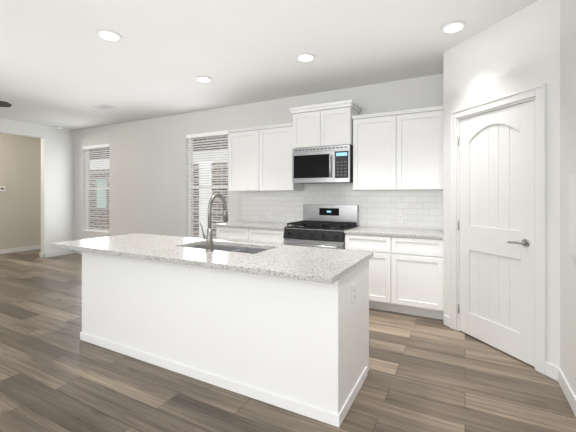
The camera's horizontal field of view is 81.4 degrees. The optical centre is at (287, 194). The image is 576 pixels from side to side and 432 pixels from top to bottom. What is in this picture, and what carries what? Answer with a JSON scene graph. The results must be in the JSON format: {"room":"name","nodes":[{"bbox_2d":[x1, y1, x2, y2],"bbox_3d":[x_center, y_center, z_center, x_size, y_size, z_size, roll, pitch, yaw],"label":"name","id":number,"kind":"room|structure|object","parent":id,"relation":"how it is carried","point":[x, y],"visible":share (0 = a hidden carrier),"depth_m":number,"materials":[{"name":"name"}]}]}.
{"room":"kitchen","nodes":[
{"label":"kitchen","id":0,"kind":"room"},
{"bbox_2d":[0,133,40,249],"bbox_3d":[-7.781,-0.070,4.903,0.140,2.760,7.400,0,0,28],"label":"wall","id":1,"kind":"structure","parent":0,"point":[20,196],"depth_m":7.76,"materials":[{"name":"beige paint"}]},
{"bbox_2d":[0,186,5,190],"bbox_3d":[-6.349,-0.140,7.437,0.024,0.100,0.120,0,0,28],"label":"thermostat","id":2,"kind":"object","parent":1,"relation":"attached to","point":[2,188],"visible":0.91,"depth_m":7.44,"materials":[{"name":"white plastic"}]},
{"bbox_2d":[0,245,40,253],"bbox_3d":[-7.716,1.260,4.861,0.014,0.100,7.386,0,0,28],"label":"baseboard","id":3,"kind":"structure","parent":1,"relation":"attached to","point":[13,250],"depth_m":7.74,"materials":[{"name":"white paint"}]},
{"bbox_2d":[0,118,73,252],"bbox_3d":[-6.587,-0.070,4.272,0.140,2.760,7.400,0,0,28],"label":"wall","id":4,"kind":"structure","parent":0,"point":[57,185],"depth_m":7.15,"materials":[{"name":"grey paint"}]},
{"bbox_2d":[40,250,73,257],"bbox_3d":[-6.590,1.260,4.266,0.168,0.100,7.386,0,0,28],"label":"baseboard","id":5,"kind":"structure","parent":4,"relation":"attached to","point":[53,254],"depth_m":7.17,"materials":[{"name":"white paint"}]},
{"bbox_2d":[74,74,442,239],"bbox_3d":[-1.674,-0.070,5.940,9.970,2.760,0.140,0,0,28],"label":"wall","id":6,"kind":"structure","parent":0,"point":[148,177],"depth_m":6.12,"materials":[{"name":"grey paint"}]},
{"bbox_2d":[81,144,110,236],"bbox_3d":[-4.078,-0.098,7.192,1.000,1.945,0.152,0,0,28],"label":"window","id":7,"kind":"structure","parent":6,"relation":"in","point":[98,232],"depth_m":7.20,"materials":[{"name":"white plastic"}]},
{"bbox_2d":[186,130,227,238],"bbox_3d":[-1.372,-0.098,5.762,1.000,1.945,0.152,0,0,28],"label":"window","id":8,"kind":"structure","parent":6,"relation":"in","point":[190,137],"depth_m":5.78,"materials":[{"name":"white plastic"}]},
{"bbox_2d":[227,123,303,190],"bbox_3d":[-0.339,-0.520,4.945,1.125,0.920,0.352,0,0,28],"label":"upper cabinet","id":9,"kind":"object","parent":6,"relation":"attached to","point":[259,158],"visible":0.94,"depth_m":4.78,"materials":[{"name":"white paint"}]},
{"bbox_2d":[290,99,360,148],"bbox_3d":[0.498,-0.895,4.464,0.858,0.540,0.420,0,0,28],"label":"upper cabinet","id":10,"kind":"object","parent":6,"relation":"attached to","point":[324,124],"visible":0.96,"depth_m":4.28,"materials":[{"name":"white paint"}]},
{"bbox_2d":[292,145,352,183],"bbox_3d":[0.489,-0.390,4.446,0.788,0.460,0.461,0,0,28],"label":"microwave","id":11,"kind":"object","parent":10,"relation":"attached to","point":[323,165],"visible":1,"depth_m":4.27,"materials":[{"name":"grey metal"}]},
{"bbox_2d":[242,183,442,229],"bbox_3d":[0.576,0.128,4.667,2.978,0.635,0.008,0,0,28],"label":"tile backsplash","id":12,"kind":"structure","parent":6,"relation":"attached to","point":[420,209],"depth_m":4.45,"materials":[{"name":"white tile"}]},
{"bbox_2d":[397,213,402,222],"bbox_3d":[1.413,0.290,4.215,0.070,0.114,0.007,0,0,28],"label":"outlet","id":13,"kind":"object","parent":12,"relation":"attached to","point":[399,218],"visible":1,"depth_m":4.22,"materials":[{"name":"white plastic"}]},
{"bbox_2d":[352,106,442,189],"bbox_3d":[1.340,-0.520,4.058,1.065,0.920,0.352,0,0,28],"label":"upper cabinet","id":14,"kind":"object","parent":6,"relation":"attached to","point":[398,150],"visible":0.9,"depth_m":3.90,"materials":[{"name":"white paint"}]},
{"bbox_2d":[0,0,537,129],"bbox_3d":[-3.435,-1.490,2.607,9.970,0.080,7.680,0,0,28],"label":"ceiling","id":15,"kind":"structure","parent":0,"point":[63,64],"depth_m":3.36,"materials":[{"name":"white paint"}]},
{"bbox_2d":[0,101,11,106],"bbox_3d":[-4.135,-1.219,3.808,1.396,0.458,1.358,0,0,28],"label":"ceiling fan","id":16,"kind":"object","parent":15,"relation":"hanging from","point":[4,104],"visible":1,"depth_m":4.20,"materials":[{"name":"brown metal"}]},
{"bbox_2d":[91,104,115,109],"bbox_3d":[-3.034,-1.441,5.516,0.380,0.015,0.180,0,0,28],"label":"ceiling vent","id":17,"kind":"object","parent":15,"relation":"in","point":[103,107],"visible":1,"depth_m":5.49,"materials":[{"name":"white metal"}]},
{"bbox_2d":[97,30,121,40],"bbox_3d":[-1.618,-1.442,3.038,0.200,0.012,0.200,0,0,28],"label":"recessed light","id":18,"kind":"object","parent":15,"relation":"in","point":[109,35],"visible":0.98,"depth_m":3.02,"materials":[{"name":"white paint"}]},
{"bbox_2d":[196,76,211,81],"bbox_3d":[-1.047,-1.442,4.184,0.200,0.012,0.200,0,0,28],"label":"recessed light","id":19,"kind":"object","parent":15,"relation":"in","point":[203,79],"visible":0.96,"depth_m":4.17,"materials":[{"name":"white paint"}]},
{"bbox_2d":[296,53,314,61],"bbox_3d":[0.186,-1.442,3.521,0.200,0.012,0.200,0,0,28],"label":"recessed light","id":20,"kind":"object","parent":15,"relation":"in","point":[305,57],"visible":1,"depth_m":3.50,"materials":[{"name":"white paint"}]},
{"bbox_2d":[441,21,465,33],"bbox_3d":[1.425,-1.442,2.889,0.200,0.012,0.200,0,0,28],"label":"recessed light","id":21,"kind":"object","parent":15,"relation":"in","point":[453,27],"visible":1,"depth_m":2.87,"materials":[{"name":"white paint"}]},
{"bbox_2d":[0,249,575,431],"bbox_3d":[-4.336,1.340,4.327,13.770,0.060,9.880,0,0,28],"label":"floor","id":22,"kind":"structure","parent":0,"point":[425,374],"depth_m":2.30,"materials":[{"name":"brown wood"}]},
{"bbox_2d":[69,241,371,426],"bbox_3d":[-0.704,0.888,2.815,2.624,0.843,0.720,0,0,28],"label":"kitchen island","id":23,"kind":"object","parent":22,"relation":"on","point":[286,327],"depth_m":2.25,"materials":[{"name":"white paint"}]},
{"bbox_2d":[50,233,373,284],"bbox_3d":[-0.745,0.450,2.780,2.684,0.035,0.900,0,0,28],"label":"island countertop","id":24,"kind":"structure","parent":23,"relation":"on","point":[295,263],"depth_m":2.39,"materials":[{"name":"grey stone"}]},
{"bbox_2d":[200,193,227,251],"bbox_3d":[-0.588,0.207,2.683,0.122,0.448,0.252,0,0,28],"label":"faucet","id":25,"kind":"object","parent":24,"relation":"on","point":[208,237],"visible":1,"depth_m":2.59,"materials":[{"name":"silver metal"}]},
{"bbox_2d":[189,244,267,253],"bbox_3d":[-0.519,0.605,2.828,0.864,0.274,0.435,0,0,28],"label":"sink","id":26,"kind":"object","parent":24,"relation":"in","point":[236,249],"visible":0.04,"depth_m":3.04,"materials":[{"name":"silver metal"}]},
{"bbox_2d":[352,283,355,303],"bbox_3d":[0.424,0.630,2.151,0.007,0.114,0.070,0,0,28],"label":"outlet","id":27,"kind":"object","parent":23,"relation":"attached to","point":[353,292],"visible":0.98,"depth_m":2.15,"materials":[{"name":"white plastic"}]},
{"bbox_2d":[215,221,290,244],"bbox_3d":[-0.399,0.863,4.817,1.119,0.895,0.635,0,0,28],"label":"base cabinet","id":28,"kind":"object","parent":22,"relation":"on","point":[260,232],"visible":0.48,"depth_m":4.56,"materials":[{"name":"white paint"}]},
{"bbox_2d":[283,204,358,248],"bbox_3d":[0.430,0.723,4.335,0.788,1.175,0.712,0,0,28],"label":"range","id":29,"kind":"object","parent":22,"relation":"on","point":[323,226],"visible":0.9,"depth_m":4.22,"materials":[{"name":"silver metal"}]},
{"bbox_2d":[344,226,442,319],"bbox_3d":[1.269,0.863,3.936,1.059,0.895,0.635,0,0,28],"label":"base cabinet","id":30,"kind":"object","parent":22,"relation":"on","point":[405,270],"visible":0.81,"depth_m":3.63,"materials":[{"name":"white paint"}]},
{"bbox_2d":[443,0,559,367],"bbox_3d":[1.801,-0.070,2.887,0.110,2.760,1.129,0,0,-17],"label":"wall","id":31,"kind":"structure","parent":0,"point":[517,51],"depth_m":2.63,"materials":[{"name":"grey paint"}]},
{"bbox_2d":[458,100,534,366],"bbox_3d":[1.740,0.290,2.874,0.095,2.016,0.734,0,0,-17],"label":"pantry door","id":32,"kind":"structure","parent":31,"relation":"in","point":[496,229],"depth_m":2.82,"materials":[{"name":"white paint"}]},
{"bbox_2d":[450,83,546,374],"bbox_3d":[1.790,0.249,2.884,0.132,2.121,0.910,0,0,-17],"label":"door frame","id":33,"kind":"structure","parent":31,"relation":"attached to","point":[539,92],"depth_m":2.49,"materials":[{"name":"white paint"}]},
{"bbox_2d":[444,315,558,380],"bbox_3d":[1.742,1.260,2.869,0.014,0.100,1.089,0,0,-17],"label":"baseboard","id":34,"kind":"structure","parent":31,"relation":"attached to","point":[551,370],"depth_m":2.40,"materials":[{"name":"white paint"}]},
{"bbox_2d":[560,0,575,395],"bbox_3d":[0.577,-0.070,-0.322,0.140,2.760,5.970,0,0,28],"label":"wall","id":35,"kind":"structure","parent":0,"point":[567,170],"depth_m":2.18,"materials":[{"name":"grey paint"}]},
{"bbox_2d":[558,368,575,416],"bbox_3d":[0.507,1.260,-0.288,0.014,0.100,5.964,0,0,28],"label":"baseboard","id":36,"kind":"structure","parent":35,"relation":"attached to","point":[568,392],"depth_m":2.13,"materials":[{"name":"white paint"}]},
{"bbox_2d":[569,175,575,257],"bbox_3d":[1.656,0.125,1.899,0.022,0.490,0.405,0,0,28],"label":"panel","id":37,"kind":"object","parent":35,"relation":"attached to","point":[572,215],"visible":1,"depth_m":2.00,"materials":[{"name":"white paint"}]},
{"label":"outside","id":38,"kind":"structure","parent":0,"visible":0},
{"bbox_2d":[90,135,227,237],"bbox_3d":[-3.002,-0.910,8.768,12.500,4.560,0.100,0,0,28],"label":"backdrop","id":39,"kind":"structure","parent":38,"point":[214,201],"depth_m":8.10,"materials":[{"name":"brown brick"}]},
{"bbox_2d":[94,178,108,229],"bbox_3d":[-5.591,0.420,10.022,0.570,1.900,0.098,0,0,28],"label":"glass","id":40,"kind":"object","parent":39,"relation":"attached to","point":[100,212],"depth_m":9.98,"materials":[{"name":"grey"}]},
{"bbox_2d":[90,150,227,236],"bbox_3d":[-3.107,0.180,8.568,12.500,2.380,0.348,0,0,28],"label":"trim","id":41,"kind":"structure","parent":39,"relation":"attached to","point":[203,223],"depth_m":8.06,"materials":[{"name":"white"}]},
{"bbox_2d":[90,139,227,159],"bbox_3d":[-3.189,-1.100,8.413,12.500,0.180,0.698,0,0,28],"label":"eave","id":42,"kind":"object","parent":39,"relation":"attached to","point":[193,148],"depth_m":7.36}
]}

